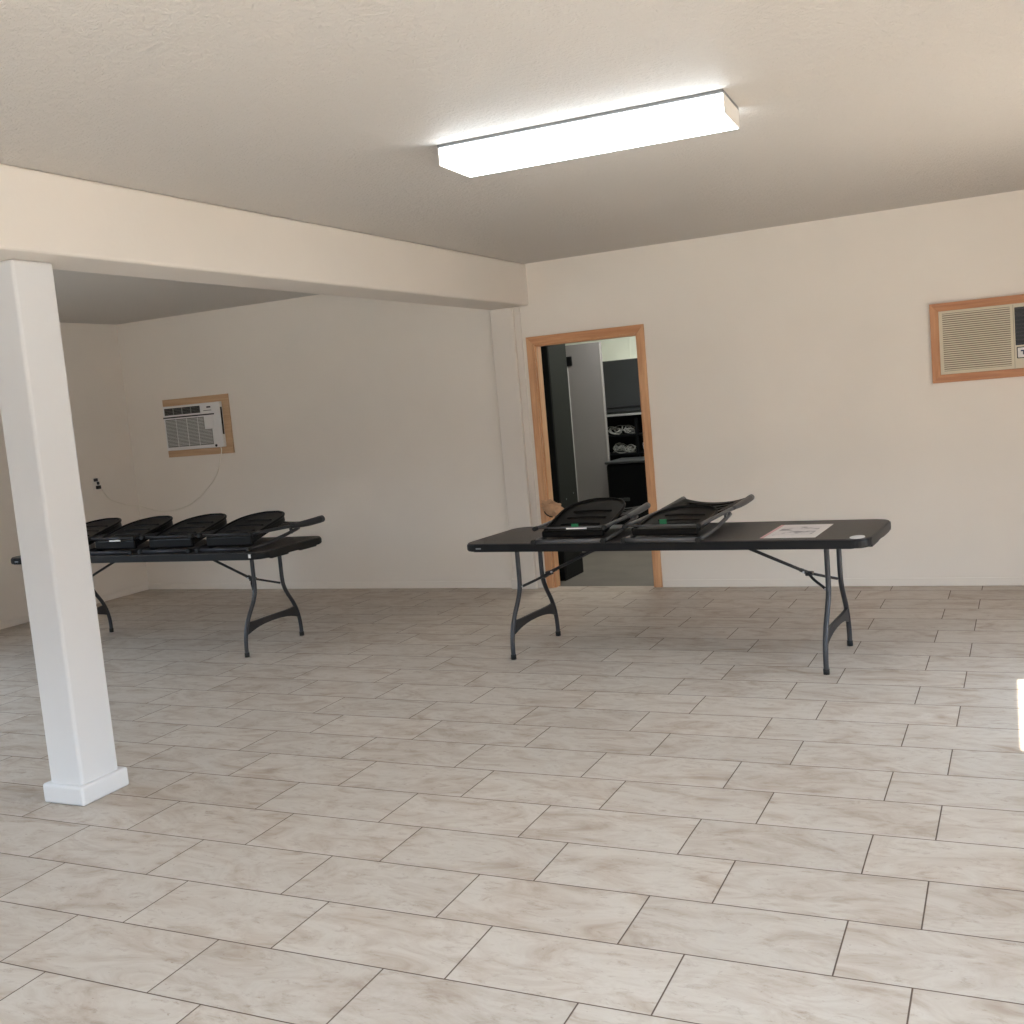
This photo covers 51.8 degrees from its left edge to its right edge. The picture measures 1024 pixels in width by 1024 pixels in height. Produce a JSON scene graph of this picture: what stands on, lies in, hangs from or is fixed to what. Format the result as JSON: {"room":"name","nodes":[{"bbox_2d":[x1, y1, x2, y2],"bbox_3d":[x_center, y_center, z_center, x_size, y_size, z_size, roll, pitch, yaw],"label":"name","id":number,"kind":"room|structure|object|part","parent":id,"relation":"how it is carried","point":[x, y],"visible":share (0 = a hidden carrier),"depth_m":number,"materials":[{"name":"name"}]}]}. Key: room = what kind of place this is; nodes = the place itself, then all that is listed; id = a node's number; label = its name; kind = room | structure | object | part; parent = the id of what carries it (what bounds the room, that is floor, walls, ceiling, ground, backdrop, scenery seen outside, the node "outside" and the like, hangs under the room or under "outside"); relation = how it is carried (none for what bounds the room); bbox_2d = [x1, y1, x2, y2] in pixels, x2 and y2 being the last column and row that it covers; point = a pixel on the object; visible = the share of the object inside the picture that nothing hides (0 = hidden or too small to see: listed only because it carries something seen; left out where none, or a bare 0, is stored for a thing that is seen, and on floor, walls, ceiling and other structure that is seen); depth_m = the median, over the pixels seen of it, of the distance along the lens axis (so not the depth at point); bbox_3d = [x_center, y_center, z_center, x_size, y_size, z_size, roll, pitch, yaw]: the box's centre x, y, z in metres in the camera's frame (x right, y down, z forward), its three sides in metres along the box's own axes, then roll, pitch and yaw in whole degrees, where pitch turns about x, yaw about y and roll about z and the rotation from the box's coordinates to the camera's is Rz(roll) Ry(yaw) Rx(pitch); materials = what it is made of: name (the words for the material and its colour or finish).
{"room":"event hall","nodes":[
{"label":"event hall","id":0,"kind":"room"},
{"bbox_2d":[0,322,147,622],"bbox_3d":[-6.132,0.159,5.932,0.095,2.700,10.680,-2,7,25],"label":"wall","id":1,"kind":"structure","parent":0,"point":[91,351],"depth_m":10.28,"materials":[{"name":"beige paint"}]},
{"bbox_2d":[0,584,148,629],"bbox_3d":[-5.972,1.466,6.044,0.007,0.060,10.673,-2,7,25],"label":"baseboard","id":2,"kind":"structure","parent":1,"relation":"attached to","point":[25,619],"depth_m":10.34,"materials":[{"name":"beige paint"}]},
{"bbox_2d":[92,477,100,489],"bbox_3d":[-4.036,-0.276,10.259,0.034,0.120,0.090,-2,7,25],"label":"wall outlet","id":3,"kind":"object","parent":1,"relation":"attached to","point":[96,482],"visible":1,"depth_m":10.25,"materials":[{"name":"white plastic"}]},
{"bbox_2d":[0,551,1023,1023],"bbox_3d":[-1.002,1.180,5.372,9.775,0.100,13.895,-2,7,25],"label":"floor","id":4,"kind":"structure","parent":0,"point":[666,808],"depth_m":4.10,"materials":[{"name":"tile"}]},
{"bbox_2d":[0,259,128,805],"bbox_3d":[-2.021,0.104,4.646,0.244,2.361,0.272,-2,7,25],"label":"column","id":5,"kind":"structure","parent":4,"relation":"on","point":[35,407],"depth_m":4.57,"materials":[{"name":"white paint"}]},
{"bbox_2d":[11,536,321,657],"bbox_3d":[-2.592,0.629,7.938,2.440,0.737,0.762,-2,7,25],"label":"folding table","id":6,"kind":"object","parent":4,"relation":"on","point":[285,545],"visible":0.59,"depth_m":7.50,"materials":[{"name":"black plastic"}]},
{"bbox_3d":[-3.356,0.635,8.558,0.029,0.685,0.189,-2,7,25],"label":"leg","id":7,"kind":"part","parent":6,"relation":"part of","materials":[{"name":"black metal"}]},
{"bbox_2d":[86,518,121,550],"bbox_3d":[-3.251,0.170,8.299,0.503,0.210,0.884,-2,7,24],"label":"folding chair","id":8,"kind":"object","parent":6,"relation":"on","point":[100,527],"visible":0.34,"depth_m":8.24,"materials":[{"name":"black plastic"}]},
{"bbox_2d":[88,516,172,554],"bbox_3d":[-2.766,0.153,8.054,0.503,0.210,0.884,-2,7,26],"label":"folding chair","id":9,"kind":"object","parent":6,"relation":"on","point":[126,536],"visible":0.7,"depth_m":7.83,"materials":[{"name":"black plastic"}]},
{"bbox_3d":[-2.821,0.231,7.936,0.470,0.090,0.588,-2,7,26],"label":"frame","id":10,"kind":"part","parent":9,"relation":"part of","materials":[{"name":"black metal"}]},
{"bbox_3d":[-2.759,0.150,8.069,0.475,0.038,0.830,-2,7,26],"label":"frame","id":11,"kind":"part","parent":9,"relation":"part of","materials":[{"name":"black metal"}]},
{"bbox_3d":[-2.806,0.147,7.972,0.405,0.152,0.507,-2,7,26],"label":"seat","id":12,"kind":"part","parent":9,"relation":"part of","materials":[{"name":"black plastic"}]},
{"bbox_2d":[137,513,227,553],"bbox_3d":[-2.295,0.135,7.837,0.503,0.210,0.884,-2,7,24],"label":"folding chair","id":13,"kind":"object","parent":6,"relation":"on","point":[183,533],"visible":0.83,"depth_m":7.60,"materials":[{"name":"black plastic"}]},
{"bbox_3d":[-2.346,0.212,7.717,0.470,0.090,0.588,-2,7,24],"label":"frame","id":14,"kind":"part","parent":13,"relation":"part of","materials":[{"name":"black metal"}]},
{"bbox_3d":[-2.288,0.131,7.853,0.475,0.038,0.830,-2,7,24],"label":"frame","id":15,"kind":"part","parent":13,"relation":"part of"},
{"bbox_3d":[-2.333,0.129,7.754,0.405,0.152,0.507,-2,7,24],"label":"seat","id":16,"kind":"part","parent":13,"relation":"part of","materials":[{"name":"black plastic"}]},
{"bbox_3d":[-1.827,0.630,7.321,0.029,0.685,0.189,-2,7,25],"label":"leg","id":17,"kind":"part","parent":6,"relation":"part of","materials":[{"name":"grey metal"}]},
{"bbox_2d":[195,511,324,552],"bbox_3d":[-1.815,0.115,7.617,0.503,0.210,0.884,-2,7,26],"label":"folding chair","id":18,"kind":"object","parent":6,"relation":"on","point":[245,530],"visible":1,"depth_m":7.43,"materials":[{"name":"black plastic"}]},
{"bbox_3d":[-1.808,0.112,7.632,0.475,0.038,0.830,-2,7,26],"label":"frame","id":19,"kind":"part","parent":18,"relation":"part of","materials":[{"name":"black metal"}]},
{"bbox_3d":[-1.854,0.110,7.535,0.405,0.152,0.507,-2,7,26],"label":"seat","id":20,"kind":"part","parent":18,"relation":"part of","materials":[{"name":"black plastic"}]},
{"bbox_3d":[-1.869,0.193,7.498,0.470,0.090,0.588,-2,7,26],"label":"frame","id":21,"kind":"part","parent":18,"relation":"part of","materials":[{"name":"black metal"}]},
{"bbox_3d":[-1.706,0.096,7.847,0.438,0.044,0.376,-2,7,26],"label":"backrest","id":22,"kind":"part","parent":18,"relation":"part of","materials":[{"name":"black plastic"}]},
{"bbox_3d":[-1.509,0.078,7.739,0.053,0.058,0.393,-2,7,26],"label":"post","id":23,"kind":"part","parent":18,"relation":"part of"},
{"bbox_3d":[-1.630,0.569,7.743,0.029,0.685,0.189,-2,7,25],"label":"leg","id":24,"kind":"part","parent":6,"relation":"part of","materials":[{"name":"black metal"}]},
{"bbox_2d":[541,344,583,580],"bbox_3d":[0.264,-0.519,9.356,0.454,2.220,0.430,-2,7,25],"label":"door","id":25,"kind":"structure","parent":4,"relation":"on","point":[554,363],"depth_m":9.18,"materials":[{"name":"black metal"}]},
{"bbox_2d":[565,342,609,501],"bbox_3d":[0.807,-0.687,10.996,0.414,2.118,0.068,-2,7,25],"label":"panel","id":26,"kind":"object","parent":4,"relation":"on","point":[584,361],"visible":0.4,"depth_m":10.95,"materials":[{"name":"grey metal"}]},
{"bbox_3d":[0.576,-1.564,10.952,0.095,0.095,0.025,-2,7,25],"label":"latch plate","id":27,"kind":"part","parent":26,"relation":"part of","materials":[{"name":"black metal"}]},
{"bbox_2d":[607,411,643,460],"bbox_3d":[1.465,-0.417,11.463,1.240,1.372,0.440,-2,7,25],"label":"shelving unit","id":28,"kind":"object","parent":4,"relation":"on","point":[634,419],"depth_m":11.64,"materials":[{"name":"black metal"}]},
{"bbox_3d":[1.124,-0.885,11.424,0.151,0.102,0.151,-9,7,-32],"label":"cable coil","id":29,"kind":"part","parent":28,"relation":"part of","materials":[{"name":"white plastic"}]},
{"bbox_3d":[1.179,-0.697,11.439,0.164,0.115,0.113,-5,6,4],"label":"cable coil","id":30,"kind":"part","parent":28,"relation":"part of","materials":[{"name":"white plastic"}]},
{"bbox_3d":[1.270,-0.889,11.351,0.157,0.100,0.115,-2,7,25],"label":"cable coil","id":31,"kind":"part","parent":28,"relation":"part of","materials":[{"name":"white plastic"}]},
{"bbox_3d":[1.282,-0.685,11.354,0.127,0.092,0.087,-2,7,25],"label":"cable coil","id":32,"kind":"part","parent":28,"relation":"part of","materials":[{"name":"white plastic"}]},
{"bbox_3d":[1.380,-0.359,11.324,0.032,1.300,0.032,-2,7,25],"label":"post","id":33,"kind":"part","parent":28,"relation":"part of","materials":[{"name":"black metal"}]},
{"bbox_2d":[605,456,648,524],"bbox_3d":[1.305,-0.096,10.781,0.510,0.905,0.517,-2,7,25],"label":"appliance","id":34,"kind":"object","parent":4,"relation":"on","point":[626,476],"visible":0.4,"depth_m":10.55,"materials":[{"name":"black metal"}]},
{"bbox_3d":[1.267,-0.531,10.736,0.510,0.027,0.517,-2,7,25],"label":"lid","id":35,"kind":"part","parent":34,"relation":"part of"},
{"bbox_2d":[467,519,890,674],"bbox_3d":[0.965,0.484,6.331,2.440,0.738,0.762,-2,7,29],"label":"folding table","id":36,"kind":"object","parent":4,"relation":"on","point":[857,533],"visible":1,"depth_m":6.03,"materials":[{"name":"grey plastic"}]},
{"bbox_3d":[0.018,0.545,6.591,0.029,0.685,0.189,-2,7,29],"label":"leg","id":37,"kind":"part","parent":36,"relation":"part of","materials":[{"name":"black metal"}]},
{"bbox_3d":[0.243,0.482,6.999,0.029,0.685,0.189,-2,7,29],"label":"leg","id":38,"kind":"part","parent":36,"relation":"part of","materials":[{"name":"black metal"}]},
{"bbox_2d":[530,497,650,544],"bbox_3d":[0.490,0.037,6.480,0.489,0.199,0.795,-2,7,27],"label":"folding chair","id":39,"kind":"object","parent":36,"relation":"on","point":[595,516],"visible":0.99,"depth_m":6.37,"materials":[{"name":"black plastic"}]},
{"bbox_3d":[0.498,0.030,6.495,0.475,0.055,0.741,-2,7,27],"label":"frame","id":40,"kind":"part","parent":39,"relation":"part of","materials":[{"name":"black metal"}]},
{"bbox_3d":[0.481,0.022,6.463,0.400,0.142,0.503,-2,7,27],"label":"seat","id":41,"kind":"part","parent":39,"relation":"part of","materials":[{"name":"black plastic"}]},
{"bbox_3d":[0.452,0.104,6.402,0.470,0.090,0.588,-2,7,27],"label":"frame","id":42,"kind":"part","parent":39,"relation":"part of","materials":[{"name":"black metal"}]},
{"bbox_3d":[0.585,0.007,6.665,0.438,0.055,0.376,-2,7,27],"label":"backrest","id":43,"kind":"part","parent":39,"relation":"part of","materials":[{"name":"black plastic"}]},
{"bbox_3d":[0.778,-0.010,6.551,0.039,0.055,0.394,-2,7,27],"label":"post","id":44,"kind":"part","parent":39,"relation":"part of","materials":[{"name":"black metal"}]},
{"bbox_2d":[620,494,754,542],"bbox_3d":[1.063,0.033,6.295,0.489,0.148,1.010,-2,7,30],"label":"folding chair","id":45,"kind":"object","parent":36,"relation":"on","point":[683,516],"visible":1,"depth_m":6.11,"materials":[{"name":"black plastic"}]},
{"bbox_3d":[1.016,-0.049,6.665,0.039,0.055,0.394,-2,7,30],"label":"post","id":46,"kind":"part","parent":45,"relation":"part of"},
{"bbox_3d":[0.986,0.040,6.160,0.400,0.082,0.502,-2,7,30],"label":"seat","id":47,"kind":"part","parent":45,"relation":"part of","materials":[{"name":"black plastic"}]},
{"bbox_3d":[0.966,0.088,6.123,0.470,0.090,0.588,-2,7,30],"label":"frame","id":48,"kind":"part","parent":45,"relation":"part of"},
{"bbox_3d":[1.069,-0.004,6.306,0.475,0.062,0.956,-2,7,30],"label":"frame","id":49,"kind":"part","parent":45,"relation":"part of","materials":[{"name":"black metal"}]},
{"bbox_3d":[1.187,-0.028,6.510,0.442,0.071,0.501,-2,7,30],"label":"backrest","id":50,"kind":"part","parent":45,"relation":"part of","materials":[{"name":"black plastic"}]},
{"bbox_3d":[1.405,-0.059,6.440,0.039,0.055,0.394,-2,7,30],"label":"post","id":51,"kind":"part","parent":45,"relation":"part of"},
{"bbox_2d":[761,524,832,537],"bbox_3d":[1.589,0.105,5.869,0.296,0.002,0.496,-2,7,28],"label":"leaflet","id":52,"kind":"object","parent":36,"relation":"on","point":[805,530],"visible":1,"depth_m":5.85,"materials":[{"name":"white paper"}]},
{"bbox_3d":[1.688,0.495,5.665,0.029,0.685,0.189,-2,7,29],"label":"leg","id":53,"kind":"part","parent":36,"relation":"part of","materials":[{"name":"grey metal"}]},
{"bbox_3d":[1.913,0.433,6.073,0.029,0.685,0.189,-2,7,29],"label":"leg","id":54,"kind":"part","parent":36,"relation":"part of","materials":[{"name":"black metal"}]},
{"bbox_2d":[0,0,1023,324],"bbox_3d":[-1.880,-1.406,3.721,9.775,0.120,10.870,-2,7,25],"label":"ceiling","id":55,"kind":"structure","parent":0,"point":[330,113],"depth_m":4.00,"materials":[{"name":"grey paint"}]},
{"bbox_2d":[0,164,528,309],"bbox_3d":[-2.273,-1.162,3.940,0.355,0.339,10.680,-2,7,25],"label":"beam","id":56,"kind":"structure","parent":55,"relation":"attached to","point":[64,222],"depth_m":5.33,"materials":[{"name":"beige paint"}]},
{"bbox_2d":[437,89,739,177],"bbox_3d":[0.306,-1.564,4.399,1.222,0.086,0.320,-2,6,23],"label":"ceiling light","id":57,"kind":"object","parent":55,"relation":"attached to","point":[710,112],"visible":1,"depth_m":4.30,"materials":[{"name":"white plastic"}]},
{"bbox_2d":[116,190,1023,587],"bbox_3d":[0.500,-0.714,8.708,9.775,2.700,0.095,-2,7,25],"label":"wall","id":58,"kind":"structure","parent":0,"point":[789,367],"depth_m":8.23,"materials":[{"name":"beige paint"}]},
{"bbox_2d":[102,394,234,511],"bbox_3d":[-3.359,-0.529,10.213,1.307,1.112,0.483,-2,7,25],"label":"air conditioner","id":59,"kind":"object","parent":58,"relation":"attached to","point":[201,425],"visible":1,"depth_m":10.23,"materials":[{"name":"white plastic"}]},
{"bbox_3d":[-3.397,-0.278,10.266,1.177,0.610,0.481,-2,7,25],"label":"power cord","id":60,"kind":"part","parent":59,"relation":"part of","materials":[{"name":"white plastic"}]},
{"bbox_2d":[165,417,213,447],"bbox_3d":[-3.144,-0.779,10.276,0.571,0.273,0.007,-2,7,25],"label":"grille","id":61,"kind":"object","parent":59,"relation":"attached to","point":[181,432],"depth_m":10.27,"materials":[{"name":"white plastic"}]},
{"bbox_3d":[-3.064,-0.838,10.288,0.815,0.568,0.020,-2,7,25],"label":"wood frame","id":62,"kind":"part","parent":59,"relation":"part of","materials":[{"name":"brown wood"}]},
{"bbox_3d":[-2.918,-0.868,10.158,0.106,0.102,0.008,-2,7,25],"label":"control panel","id":63,"kind":"part","parent":59,"relation":"part of","materials":[{"name":"white plastic"}]},
{"bbox_2d":[220,407,224,433],"bbox_3d":[-2.783,-0.879,10.117,0.005,0.262,0.024,-2,7,25],"label":"vent","id":64,"kind":"object","parent":59,"relation":"attached to","point":[222,409],"depth_m":10.12,"materials":[{"name":"black plastic"}]},
{"bbox_2d":[490,307,542,588],"bbox_3d":[0.030,-0.519,8.870,0.275,2.361,0.058,-2,7,25],"label":"pilaster","id":65,"kind":"object","parent":58,"relation":"attached to","point":[506,331],"visible":0.94,"depth_m":8.84,"materials":[{"name":"beige paint"}]},
{"bbox_2d":[148,577,1023,588],"bbox_3d":[0.568,0.601,8.811,9.530,0.060,0.007,-2,7,25],"label":"baseboard","id":66,"kind":"structure","parent":58,"relation":"attached to","point":[966,581],"depth_m":8.34,"materials":[{"name":"beige paint"}]},
{"bbox_2d":[526,324,662,587],"bbox_3d":[0.685,-0.424,8.654,1.015,2.104,0.113,-2,7,25],"label":"door frame","id":67,"kind":"structure","parent":58,"relation":"in","point":[532,343],"depth_m":8.64,"materials":[{"name":"brown wood"}]},
{"bbox_2d":[541,499,563,517],"bbox_3d":[0.342,-0.030,8.751,0.224,0.159,0.101,-2,7,25],"label":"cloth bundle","id":68,"kind":"object","parent":67,"relation":"hanging from","point":[552,508],"visible":0.87,"depth_m":8.72,"materials":[{"name":"beige fabric"}]},
{"bbox_3d":[0.577,-1.428,8.505,1.015,0.064,0.017,-2,7,25],"label":"head casing","id":69,"kind":"part","parent":67,"relation":"part of","materials":[{"name":"brown wood"}]},
{"bbox_3d":[1.098,-0.434,8.407,0.058,2.104,0.018,-2,7,25],"label":"casing","id":70,"kind":"part","parent":67,"relation":"part of","materials":[{"name":"brown wood"}]},
{"bbox_2d":[929,294,1023,383],"bbox_3d":[3.439,-1.200,7.197,1.076,0.552,0.030,-2,7,25],"label":"air conditioner","id":71,"kind":"object","parent":58,"relation":"attached to","point":[977,339],"visible":1,"depth_m":7.29,"materials":[{"name":"beige plastic"}]},
{"bbox_3d":[2.978,-1.183,7.415,0.056,0.552,0.030,-2,7,25],"label":"wood trim","id":72,"kind":"part","parent":71,"relation":"part of","materials":[{"name":"brown wood"}]},
{"bbox_3d":[3.417,-1.446,7.172,1.076,0.056,0.030,-2,7,25],"label":"wood trim","id":73,"kind":"part","parent":71,"relation":"part of","materials":[{"name":"brown wood"}]},
{"bbox_2d":[942,307,1011,370],"bbox_3d":[3.216,-1.193,7.297,0.428,0.400,0.008,-2,7,25],"label":"grille","id":74,"kind":"object","parent":71,"relation":"attached to","point":[973,338],"depth_m":7.29,"materials":[{"name":"beige plastic"}]},
{"bbox_3d":[3.460,-0.955,7.223,1.076,0.056,0.030,-2,7,25],"label":"wood trim","id":75,"kind":"part","parent":71,"relation":"part of","materials":[{"name":"brown wood"}]},
{"bbox_2d":[565,336,637,413],"bbox_3d":[1.344,-1.105,11.730,3.700,2.700,0.095,-2,7,25],"label":"wall","id":76,"kind":"structure","parent":0,"point":[614,348],"depth_m":11.66,"materials":[{"name":"white paint"}]},
{"bbox_2d":[603,337,636,360],"bbox_3d":[1.238,-2.057,11.584,1.100,0.765,0.008,-2,7,25],"label":"trim","id":77,"kind":"structure","parent":76,"relation":"attached to","point":[628,337],"depth_m":11.60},
{"bbox_2d":[603,358,640,412],"bbox_3d":[1.462,-1.403,11.537,1.240,0.574,0.075,-2,7,25],"label":"wall panel","id":78,"kind":"object","parent":76,"relation":"attached to","point":[621,377],"visible":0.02,"depth_m":11.63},
{"bbox_3d":[1.470,-1.175,11.536,1.240,0.022,0.020,-2,7,25],"label":"rail","id":79,"kind":"part","parent":78,"relation":"part of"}
]}

